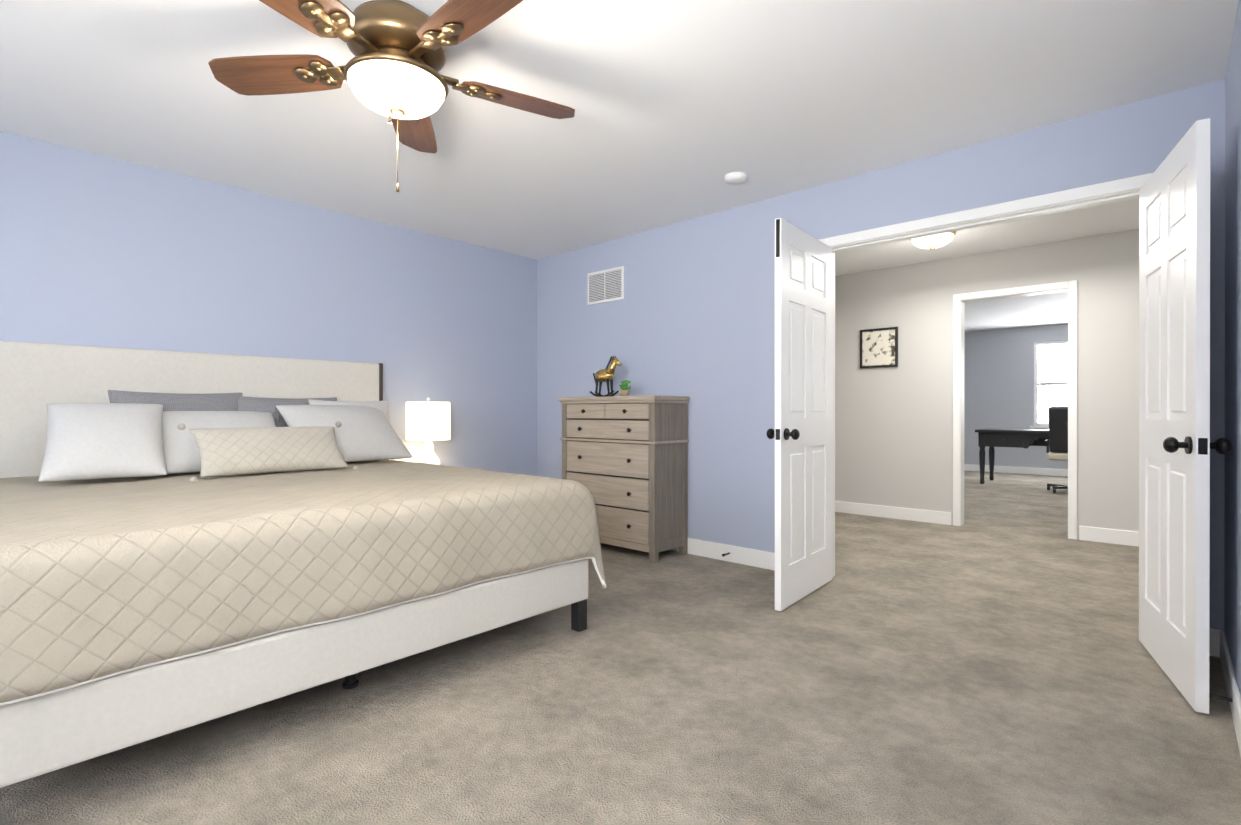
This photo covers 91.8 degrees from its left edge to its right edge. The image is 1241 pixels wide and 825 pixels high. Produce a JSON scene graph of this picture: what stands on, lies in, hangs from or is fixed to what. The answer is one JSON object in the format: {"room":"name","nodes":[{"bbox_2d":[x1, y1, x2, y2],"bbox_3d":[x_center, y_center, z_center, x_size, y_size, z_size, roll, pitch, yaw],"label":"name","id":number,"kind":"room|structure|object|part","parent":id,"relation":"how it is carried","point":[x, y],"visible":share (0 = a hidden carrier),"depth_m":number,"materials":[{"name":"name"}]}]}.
{"room":"bedroom","nodes":[
{"label":"bedroom","id":0,"kind":"room"},
{"bbox_2d":[0,131,536,475],"bbox_3d":[-2.564,-0.188,3.681,0.120,2.440,5.430,0,0,42],"label":"wall","id":1,"kind":"structure","parent":0,"point":[97,250],"depth_m":3.89,"materials":[{"name":"paint"}]},
{"bbox_2d":[0,0,1238,331],"bbox_3d":[2.183,-1.440,4.974,5.995,0.060,13.940,0,0,42],"label":"ceiling","id":2,"kind":"structure","parent":0,"point":[682,108],"depth_m":2.72,"materials":[{"name":"white paint"}]},
{"bbox_2d":[208,0,574,191],"bbox_3d":[-0.748,-1.093,2.096,1.272,0.623,1.318,0,0,42],"label":"ceiling fan","id":3,"kind":"object","parent":2,"relation":"hanging from","point":[393,67],"visible":1,"depth_m":2.04,"materials":[{"name":"brown wood"}]},
{"bbox_2d":[725,172,746,184],"bbox_3d":[0.687,-1.388,3.579,0.132,0.037,0.132,0,0,42],"label":"smoke detector","id":4,"kind":"object","parent":2,"relation":"attached to","point":[734,178],"visible":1,"depth_m":3.54,"materials":[{"name":"white plastic"}]},
{"bbox_2d":[909,231,955,249],"bbox_3d":[2.461,-1.347,4.749,0.330,0.124,0.330,0,0,42],"label":"hall ceiling light","id":5,"kind":"object","parent":2,"relation":"attached to","point":[931,242],"visible":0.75,"depth_m":4.67,"materials":[{"name":"white glass"}]},
{"bbox_2d":[0,470,1240,824],"bbox_3d":[2.183,1.060,4.979,5.995,0.060,13.940,0,0,42],"label":"floor","id":6,"kind":"structure","parent":0,"point":[990,662],"depth_m":2.04,"materials":[{"name":"carpet"}]},
{"bbox_2d":[0,341,606,787],"bbox_3d":[-1.655,0.340,2.850,2.331,1.387,2.164,0,0,42],"label":"bed","id":7,"kind":"object","parent":6,"relation":"on","point":[188,539],"visible":1,"depth_m":2.17,"materials":[{"name":"fabric"}]},
{"bbox_2d":[38,403,167,481],"bbox_3d":[-2.465,0.128,2.888,0.490,0.360,0.525,0,0,42],"label":"pillow","id":8,"kind":"object","parent":7,"relation":"on","point":[86,442],"depth_m":2.82,"materials":[{"name":"white fabric"}]},
{"bbox_2d":[108,390,241,411],"bbox_3d":[-2.473,0.096,3.389,0.187,0.460,0.660,0,0,42],"label":"pillow","id":9,"kind":"object","parent":7,"relation":"on","point":[171,400],"depth_m":3.40,"materials":[{"name":"fabric"}]},
{"bbox_3d":[-2.475,0.339,3.609,0.096,1.387,2.132,0,0,42],"label":"headboard","id":10,"kind":"part","parent":7,"relation":"part of","materials":[{"name":"fabric"}]},
{"bbox_2d":[162,411,275,473],"bbox_3d":[-2.179,0.149,3.284,0.415,0.323,0.660,0,0,42],"label":"pillow","id":11,"kind":"object","parent":7,"relation":"on","point":[180,451],"depth_m":3.16,"materials":[{"name":"white fabric"}]},
{"bbox_2d":[238,396,336,426],"bbox_3d":[-2.090,0.105,3.797,0.188,0.438,0.660,0,0,42],"label":"pillow","id":12,"kind":"object","parent":7,"relation":"on","point":[272,405],"depth_m":3.71,"materials":[{"name":"fabric"}]},
{"bbox_3d":[-1.644,0.861,2.845,2.180,0.345,2.050,0,0,42],"label":"frame","id":13,"kind":"part","parent":7,"relation":"part of","materials":[{"name":"fabric"}]},
{"bbox_2d":[0,459,606,702],"bbox_3d":[-1.608,0.572,2.808,2.203,0.515,2.164,0,0,42],"label":"quilt","id":14,"kind":"object","parent":7,"relation":"on","point":[183,586],"depth_m":1.94,"materials":[{"name":"beige fabric"}]},
{"bbox_2d":[276,405,411,461],"bbox_3d":[-1.733,0.127,3.811,0.478,0.360,0.748,0,0,42],"label":"pillow","id":15,"kind":"object","parent":7,"relation":"on","point":[363,433],"depth_m":3.75,"materials":[{"name":"white fabric"}]},
{"bbox_2d":[558,395,689,562],"bbox_3d":[0.005,0.457,4.555,0.977,1.148,0.416,0,0,42],"label":"dresser","id":16,"kind":"object","parent":6,"relation":"on","point":[625,460],"visible":0.77,"depth_m":4.30,"materials":[{"name":"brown wood"}]},
{"bbox_2d":[590,356,621,396],"bbox_3d":[-0.109,-0.280,4.698,0.306,0.323,0.090,0,0,42],"label":"horse figurine","id":17,"kind":"object","parent":16,"relation":"on","point":[606,375],"visible":0.96,"depth_m":4.67,"materials":[{"name":"gold metal"}]},
{"bbox_2d":[619,380,630,395],"bbox_3d":[0.037,-0.183,4.562,0.101,0.128,0.096,0,0,42],"label":"plant","id":18,"kind":"object","parent":16,"relation":"on","point":[624,387],"visible":0.98,"depth_m":4.53,"materials":[{"name":"green plant"}]},
{"bbox_2d":[975,428,1048,483],"bbox_3d":[5.951,0.633,8.323,1.690,0.780,0.780,0,0,42],"label":"desk","id":19,"kind":"object","parent":6,"relation":"on","point":[991,438],"visible":0.5,"depth_m":8.49,"materials":[{"name":"black wood"}]},
{"bbox_2d":[1044,407,1067,492],"bbox_3d":[5.770,0.474,7.657,0.590,1.095,0.645,0,0,42],"label":"office chair","id":20,"kind":"object","parent":6,"relation":"on","point":[1057,443],"visible":0.35,"depth_m":7.55,"materials":[{"name":"black leather"}]},
{"bbox_3d":[-1.386,0.731,4.496,0.507,0.600,0.544,0,0,42],"label":"nightstand","id":21,"kind":"object","parent":6,"relation":"on","visible":0},
{"bbox_2d":[406,398,450,464],"bbox_3d":[-1.426,0.159,4.464,0.320,0.541,0.320,0,0,42],"label":"table lamp","id":22,"kind":"object","parent":21,"relation":"on","point":[428,422],"visible":0.88,"depth_m":4.34,"materials":[{"name":"white fabric"}]},
{"bbox_2d":[537,79,1224,630],"bbox_3d":[1.162,-0.188,3.878,5.125,2.440,0.120,0,0,42],"label":"wall","id":23,"kind":"structure","parent":0,"point":[691,313],"depth_m":4.07,"materials":[{"name":"paint"}]},
{"bbox_2d":[588,266,623,304],"bbox_3d":[-0.129,-1.043,4.958,0.410,0.265,0.018,0,0,42],"label":"air vent","id":24,"kind":"object","parent":23,"relation":"in","point":[607,285],"visible":1,"depth_m":4.94,"materials":[{"name":"white metal"}]},
{"bbox_2d":[670,538,774,570],"bbox_3d":[0.226,0.973,4.643,2.653,0.115,0.014,0,0,42],"label":"baseboard","id":25,"kind":"structure","parent":23,"relation":"attached to","point":[741,555],"depth_m":4.14,"materials":[{"name":"white paint"}]},
{"bbox_2d":[766,218,831,610],"bbox_3d":[1.045,0.010,3.395,0.178,2.025,0.748,0,0,39],"label":"door","id":26,"kind":"structure","parent":23,"relation":"in","point":[802,433],"depth_m":3.32,"materials":[{"name":"white paint"}]},
{"bbox_2d":[819,172,1153,577],"bbox_3d":[1.863,-0.018,3.247,1.620,2.102,0.162,0,0,42],"label":"door frame","id":27,"kind":"structure","parent":23,"relation":"attached to","point":[1094,194],"depth_m":3.17,"materials":[{"name":"white paint"}]},
{"bbox_2d":[1139,118,1231,713],"bbox_3d":[2.170,0.012,2.378,0.178,2.025,0.746,0,0,29],"label":"door","id":28,"kind":"structure","parent":23,"relation":"in","point":[1176,445],"depth_m":2.24,"materials":[{"name":"white paint"}]},
{"bbox_2d":[835,229,1138,539],"bbox_3d":[3.361,-0.191,5.271,3.750,2.440,0.120,0,0,42],"label":"wall","id":29,"kind":"structure","parent":0,"point":[893,436],"depth_m":5.53,"materials":[{"name":"beige paint"}]},
{"bbox_2d":[860,327,897,368],"bbox_3d":[2.540,-0.635,5.920,0.360,0.385,0.020,0,0,42],"label":"framed picture","id":30,"kind":"object","parent":29,"relation":"attached to","point":[878,347],"visible":0.98,"depth_m":5.92,"materials":[{"name":"beige paper"}]},
{"bbox_2d":[835,501,950,524],"bbox_3d":[2.488,0.970,5.977,1.440,0.115,0.014,0,0,42],"label":"baseboard","id":31,"kind":"structure","parent":29,"relation":"attached to","point":[938,517],"depth_m":5.82,"materials":[{"name":"white paint"}]},
{"bbox_2d":[953,280,1077,539],"bbox_3d":[3.413,-0.022,5.230,0.906,2.102,0.162,0,0,42],"label":"door frame","id":32,"kind":"structure","parent":29,"relation":"attached to","point":[962,299],"depth_m":5.20,"materials":[{"name":"white paint"}]},
{"bbox_2d":[1079,526,1138,546],"bbox_3d":[4.196,0.973,4.422,1.318,0.115,0.014,0,0,42],"label":"baseboard","id":33,"kind":"structure","parent":29,"relation":"attached to","point":[1095,534],"depth_m":4.73,"materials":[{"name":"white paint"}]},
{"bbox_2d":[964,324,1067,468],"bbox_3d":[7.174,-0.199,9.643,4.300,2.440,0.120,0,0,42],"label":"wall","id":34,"kind":"structure","parent":0,"point":[998,378],"depth_m":10.19,"materials":[{"name":"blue paint"}]},
{"bbox_2d":[964,464,1067,475],"bbox_3d":[7.135,0.964,9.590,4.285,0.115,0.014,0,0,42],"label":"baseboard","id":35,"kind":"structure","parent":34,"relation":"attached to","point":[967,467],"depth_m":10.01,"materials":[{"name":"white paint"}]},
{"bbox_2d":[1030,340,1067,427],"bbox_3d":[7.199,-0.469,9.633,1.350,1.780,0.220,0,0,42],"label":"window","id":36,"kind":"structure","parent":34,"relation":"in","point":[1052,368],"depth_m":9.89,"materials":[{"name":"white"}]},
{"bbox_2d":[1037,343,1067,422],"bbox_3d":[7.168,-0.469,9.598,0.850,1.295,0.035,0,0,42],"label":"window blinds","id":37,"kind":"object","parent":36,"relation":"attached to","point":[1053,379],"visible":0.23,"depth_m":9.75,"materials":[{"name":"white plastic"}]},
{"bbox_2d":[1224,0,1240,694],"bbox_3d":[0.803,-0.182,0.532,0.120,2.440,5.310,0,0,42],"label":"wall","id":38,"kind":"structure","parent":0,"point":[1232,583],"depth_m":2.20,"materials":[{"name":"paint"}]},
{"bbox_2d":[1209,693,1232,701],"bbox_3d":[2.042,0.975,2.064,0.081,0.019,0.020,0,0,42],"label":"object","id":39,"kind":"structure","parent":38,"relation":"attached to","point":[1221,697],"depth_m":2.05,"materials":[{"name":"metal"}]},
{"bbox_2d":[1214,629,1240,755],"bbox_3d":[0.794,0.980,0.625,0.014,0.115,5.190,0,0,42],"label":"baseboard","id":40,"kind":"structure","parent":38,"relation":"attached to","point":[1218,645],"depth_m":2.15,"materials":[{"name":"white paint"}]}
]}

